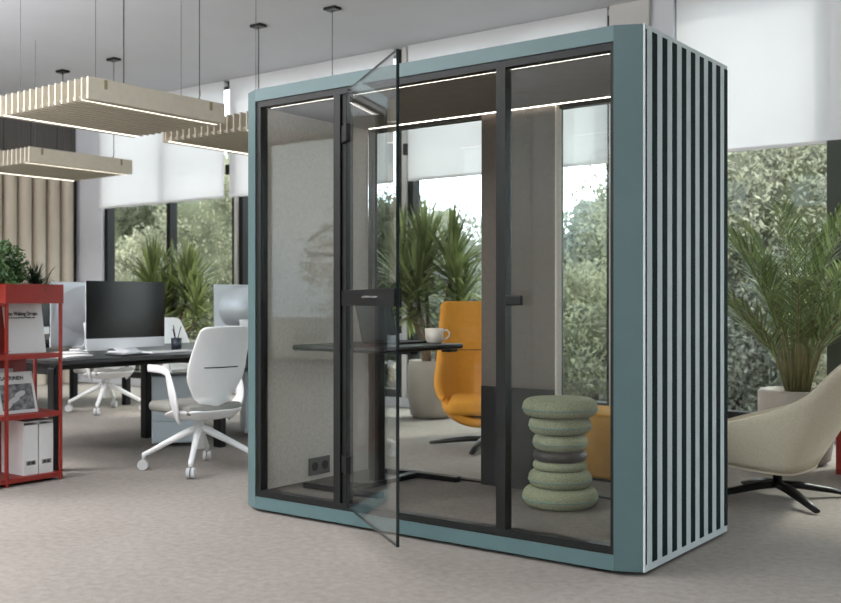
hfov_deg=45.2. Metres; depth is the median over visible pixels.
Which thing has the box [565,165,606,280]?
tree
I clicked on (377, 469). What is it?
table
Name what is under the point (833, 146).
trim
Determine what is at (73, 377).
desk
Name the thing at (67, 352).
notepad
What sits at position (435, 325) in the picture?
tree
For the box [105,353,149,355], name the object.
tablet
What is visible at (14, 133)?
wall
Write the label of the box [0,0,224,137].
pendant lamp
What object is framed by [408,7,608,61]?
roller blind
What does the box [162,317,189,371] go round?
office chair
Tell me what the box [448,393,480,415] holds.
seat cushion
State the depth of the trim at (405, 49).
10.79 m
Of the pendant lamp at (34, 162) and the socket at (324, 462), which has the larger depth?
the pendant lamp at (34, 162)
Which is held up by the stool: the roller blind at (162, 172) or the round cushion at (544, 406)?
the round cushion at (544, 406)
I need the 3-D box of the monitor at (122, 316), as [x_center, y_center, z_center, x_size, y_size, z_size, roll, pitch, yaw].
[-2.226,0.117,7.688,0.230,0.540,0.715,0,0,37]
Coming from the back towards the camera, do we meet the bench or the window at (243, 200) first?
the window at (243, 200)
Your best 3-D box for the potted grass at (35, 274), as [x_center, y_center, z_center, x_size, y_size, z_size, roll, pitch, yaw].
[-2.451,-0.163,6.403,0.375,0.225,0.369,0,0,-23]
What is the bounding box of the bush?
[0,239,31,284]
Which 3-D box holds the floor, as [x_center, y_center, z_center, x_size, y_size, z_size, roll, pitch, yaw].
[-2.405,1.230,4.341,16.300,0.200,13.430,0,0,37]
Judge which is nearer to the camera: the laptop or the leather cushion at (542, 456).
the leather cushion at (542, 456)
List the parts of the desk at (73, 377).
leg, leg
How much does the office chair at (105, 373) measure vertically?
0.968 m
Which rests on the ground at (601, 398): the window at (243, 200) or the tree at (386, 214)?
the tree at (386, 214)
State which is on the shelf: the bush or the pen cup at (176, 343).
the bush
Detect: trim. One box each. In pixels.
[234,197,238,284]
[402,47,407,397]
[651,0,675,38]
[827,139,840,375]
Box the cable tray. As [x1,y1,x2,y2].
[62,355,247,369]
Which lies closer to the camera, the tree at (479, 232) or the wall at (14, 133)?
the wall at (14, 133)
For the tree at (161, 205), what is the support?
on the ground at (601, 398)
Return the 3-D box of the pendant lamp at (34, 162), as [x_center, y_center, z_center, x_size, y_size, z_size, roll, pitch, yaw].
[-4.073,-2.067,11.167,1.166,1.286,1.270,0,0,37]
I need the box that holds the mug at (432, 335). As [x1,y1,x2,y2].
[425,328,449,343]
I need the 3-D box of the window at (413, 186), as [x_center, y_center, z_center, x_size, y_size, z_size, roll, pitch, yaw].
[0.862,-0.840,10.122,2.400,3.740,0.120,0,0,37]
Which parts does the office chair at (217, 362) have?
armrest, leg, seat, leg, leg, backrest, leg, armrest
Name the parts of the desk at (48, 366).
leg, leg, leg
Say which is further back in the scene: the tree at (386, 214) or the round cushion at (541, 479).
the tree at (386, 214)
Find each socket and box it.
[312,462,317,470]
[322,460,327,468]
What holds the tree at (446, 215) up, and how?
on the ground at (601, 398)
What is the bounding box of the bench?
[584,405,609,481]
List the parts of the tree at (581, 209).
crown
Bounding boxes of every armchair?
[429,301,480,454]
[728,364,840,512]
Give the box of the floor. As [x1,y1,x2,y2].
[0,382,840,602]
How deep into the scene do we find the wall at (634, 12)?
9.18 m
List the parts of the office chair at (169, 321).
armrest, seat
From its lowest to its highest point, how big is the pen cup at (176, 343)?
0.100 m
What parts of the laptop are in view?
lid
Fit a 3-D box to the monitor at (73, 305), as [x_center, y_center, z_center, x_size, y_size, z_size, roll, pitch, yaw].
[-2.630,0.117,8.016,0.230,0.540,0.715,0,0,37]
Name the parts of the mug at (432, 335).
handle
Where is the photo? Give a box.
[0,383,34,410]
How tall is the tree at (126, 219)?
5.314 m
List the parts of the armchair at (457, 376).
arm, arm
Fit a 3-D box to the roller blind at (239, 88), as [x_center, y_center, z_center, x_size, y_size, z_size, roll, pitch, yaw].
[-1.267,-2.483,11.564,2.572,0.430,0.092,0,0,37]
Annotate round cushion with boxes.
[522,395,597,418]
[522,484,597,510]
[528,468,591,490]
[529,417,591,435]
[533,434,587,452]
[533,459,586,472]
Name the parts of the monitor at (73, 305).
casing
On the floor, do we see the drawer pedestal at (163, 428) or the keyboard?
the drawer pedestal at (163, 428)
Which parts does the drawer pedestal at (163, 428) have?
drawer, drawer, drawer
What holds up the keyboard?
on the desk at (48, 366)
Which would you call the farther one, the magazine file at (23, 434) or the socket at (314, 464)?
the magazine file at (23, 434)
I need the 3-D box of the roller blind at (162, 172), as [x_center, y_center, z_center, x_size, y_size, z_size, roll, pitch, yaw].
[-3.403,-1.988,13.177,2.520,1.437,0.074,0,0,37]
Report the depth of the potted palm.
6.93 m
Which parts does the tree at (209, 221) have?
crown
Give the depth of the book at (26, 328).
6.37 m
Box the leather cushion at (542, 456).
[533,449,586,463]
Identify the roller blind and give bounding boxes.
[98,81,227,208]
[225,153,247,196]
[229,48,395,114]
[377,132,393,183]
[403,121,480,180]
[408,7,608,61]
[563,104,607,167]
[676,0,840,152]
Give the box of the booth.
[248,23,727,572]
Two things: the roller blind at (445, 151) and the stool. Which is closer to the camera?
the stool
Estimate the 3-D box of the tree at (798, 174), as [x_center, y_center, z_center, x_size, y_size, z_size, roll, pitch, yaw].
[4.716,-0.748,13.032,3.583,5.732,3.930,0,0,-17]
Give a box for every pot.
[407,359,448,418]
[758,386,833,465]
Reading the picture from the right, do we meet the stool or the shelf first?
the stool
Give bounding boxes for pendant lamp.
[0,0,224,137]
[0,41,131,181]
[162,5,340,155]
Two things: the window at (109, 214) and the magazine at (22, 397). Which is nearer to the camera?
the magazine at (22, 397)
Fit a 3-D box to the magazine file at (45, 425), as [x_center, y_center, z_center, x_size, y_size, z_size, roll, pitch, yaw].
[-2.459,0.909,6.451,0.253,0.340,0.098,0,0,37]
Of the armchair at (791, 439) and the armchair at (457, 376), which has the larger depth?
the armchair at (457, 376)
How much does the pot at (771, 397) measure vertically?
0.515 m
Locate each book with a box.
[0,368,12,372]
[2,303,45,353]
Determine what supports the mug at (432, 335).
on the table at (377, 469)
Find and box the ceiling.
[0,0,637,95]
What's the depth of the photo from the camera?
6.32 m
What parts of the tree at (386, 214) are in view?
crown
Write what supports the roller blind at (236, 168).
attached to the window at (109, 214)
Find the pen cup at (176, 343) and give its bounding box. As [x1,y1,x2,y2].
[171,338,181,349]
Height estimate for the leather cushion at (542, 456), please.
0.052 m
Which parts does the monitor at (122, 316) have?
casing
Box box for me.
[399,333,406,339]
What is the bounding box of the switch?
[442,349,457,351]
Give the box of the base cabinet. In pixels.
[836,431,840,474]
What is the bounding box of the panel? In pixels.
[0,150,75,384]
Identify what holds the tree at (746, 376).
on the ground at (601, 398)
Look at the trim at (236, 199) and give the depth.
12.35 m
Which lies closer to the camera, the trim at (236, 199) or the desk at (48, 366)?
the desk at (48, 366)
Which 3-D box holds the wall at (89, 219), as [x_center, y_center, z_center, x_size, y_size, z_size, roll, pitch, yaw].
[-4.580,-0.790,14.191,0.600,3.840,0.180,0,0,37]
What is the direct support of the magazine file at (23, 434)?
on the shelf
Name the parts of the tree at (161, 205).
crown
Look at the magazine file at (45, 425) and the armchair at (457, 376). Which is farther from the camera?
the armchair at (457, 376)
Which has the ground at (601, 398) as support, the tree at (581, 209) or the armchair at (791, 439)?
the tree at (581, 209)
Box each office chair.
[65,346,140,414]
[137,326,247,478]
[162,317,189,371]
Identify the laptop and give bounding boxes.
[355,306,426,344]
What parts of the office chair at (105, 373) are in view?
armrest, leg, leg, seat, leg, backrest, leg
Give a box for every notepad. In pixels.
[62,351,88,354]
[62,354,92,357]
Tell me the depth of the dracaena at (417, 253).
9.65 m
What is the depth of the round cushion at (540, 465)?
4.95 m
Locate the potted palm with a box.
[728,196,840,465]
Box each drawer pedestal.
[152,372,194,444]
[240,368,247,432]
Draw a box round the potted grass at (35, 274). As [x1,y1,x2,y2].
[18,260,56,289]
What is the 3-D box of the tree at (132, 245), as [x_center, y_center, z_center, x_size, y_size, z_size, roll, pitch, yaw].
[-5.499,0.069,19.503,2.164,3.222,1.996,0,0,25]
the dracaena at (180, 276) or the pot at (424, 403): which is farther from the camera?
the dracaena at (180, 276)
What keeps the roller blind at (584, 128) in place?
attached to the window at (413, 186)
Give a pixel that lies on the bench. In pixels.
(597, 449)
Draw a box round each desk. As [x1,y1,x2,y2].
[26,342,247,470]
[44,334,130,404]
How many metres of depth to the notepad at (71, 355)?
7.04 m
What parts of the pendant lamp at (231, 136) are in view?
acoustic panel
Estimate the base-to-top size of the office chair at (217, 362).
0.968 m
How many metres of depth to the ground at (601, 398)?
14.69 m
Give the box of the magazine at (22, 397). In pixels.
[0,371,37,414]
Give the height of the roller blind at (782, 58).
1.437 m
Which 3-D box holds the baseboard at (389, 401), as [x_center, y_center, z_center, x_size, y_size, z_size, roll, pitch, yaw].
[1.789,1.080,9.433,15.300,0.100,0.150,0,0,37]
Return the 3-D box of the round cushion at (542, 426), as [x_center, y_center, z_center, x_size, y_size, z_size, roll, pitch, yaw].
[0.699,0.616,5.063,0.314,0.086,0.314,0,0,37]
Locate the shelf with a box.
[0,284,62,487]
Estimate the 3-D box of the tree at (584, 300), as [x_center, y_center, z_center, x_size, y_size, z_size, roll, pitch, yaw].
[2.391,0.464,14.230,2.665,2.300,2.672,0,0,-19]
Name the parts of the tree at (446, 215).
crown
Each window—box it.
[104,82,233,378]
[239,49,401,397]
[408,15,608,405]
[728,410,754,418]
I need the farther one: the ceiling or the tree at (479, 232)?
the tree at (479, 232)
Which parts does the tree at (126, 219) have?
crown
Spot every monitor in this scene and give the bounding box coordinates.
[41,303,48,333]
[49,281,107,350]
[85,281,164,352]
[213,284,247,326]
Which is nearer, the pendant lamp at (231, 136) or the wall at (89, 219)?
the pendant lamp at (231, 136)
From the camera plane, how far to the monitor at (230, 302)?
9.13 m
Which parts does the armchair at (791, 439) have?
arm, arm, arm, arm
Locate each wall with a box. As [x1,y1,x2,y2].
[0,117,75,152]
[76,129,103,382]
[609,0,650,405]
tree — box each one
[115,204,166,269]
[115,222,193,370]
[136,203,191,341]
[140,153,231,342]
[368,183,445,387]
[378,184,480,267]
[420,254,480,358]
[466,232,480,262]
[563,164,606,290]
[563,252,606,399]
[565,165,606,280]
[728,144,826,407]
[728,215,826,411]
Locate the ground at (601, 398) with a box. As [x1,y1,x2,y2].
[189,340,823,410]
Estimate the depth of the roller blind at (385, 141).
10.87 m
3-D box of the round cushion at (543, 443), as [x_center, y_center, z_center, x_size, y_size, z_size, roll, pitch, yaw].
[0.699,0.700,5.063,0.274,0.086,0.274,0,0,37]
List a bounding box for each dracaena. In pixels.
[116,230,218,372]
[368,192,480,418]
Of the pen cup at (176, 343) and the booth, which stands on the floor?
the booth
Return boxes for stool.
[522,395,598,510]
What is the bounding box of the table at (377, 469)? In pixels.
[292,342,462,498]
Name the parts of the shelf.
post, panel, post, post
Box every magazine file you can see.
[1,419,37,475]
[31,417,52,473]
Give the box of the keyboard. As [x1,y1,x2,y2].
[142,349,192,353]
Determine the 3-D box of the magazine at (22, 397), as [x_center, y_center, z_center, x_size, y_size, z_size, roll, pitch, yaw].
[-2.530,0.570,6.301,0.081,0.254,0.275,0,0,37]
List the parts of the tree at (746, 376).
crown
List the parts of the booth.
socket plate, hinge post, door handle, frame, frame, post, strike plate, wall panel, panel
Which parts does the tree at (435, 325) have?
crown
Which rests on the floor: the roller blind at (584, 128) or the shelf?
the shelf
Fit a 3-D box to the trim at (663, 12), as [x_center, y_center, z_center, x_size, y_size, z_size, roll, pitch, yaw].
[2.213,-0.790,9.090,0.210,3.840,0.190,0,0,37]
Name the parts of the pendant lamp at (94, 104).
acoustic panel, cross rail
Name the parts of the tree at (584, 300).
crown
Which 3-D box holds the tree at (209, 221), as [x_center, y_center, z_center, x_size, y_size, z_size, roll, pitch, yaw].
[-4.263,-0.890,20.406,3.045,5.475,2.899,0,0,-1]
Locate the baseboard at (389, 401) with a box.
[109,378,835,440]
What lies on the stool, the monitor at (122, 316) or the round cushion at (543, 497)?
the round cushion at (543, 497)

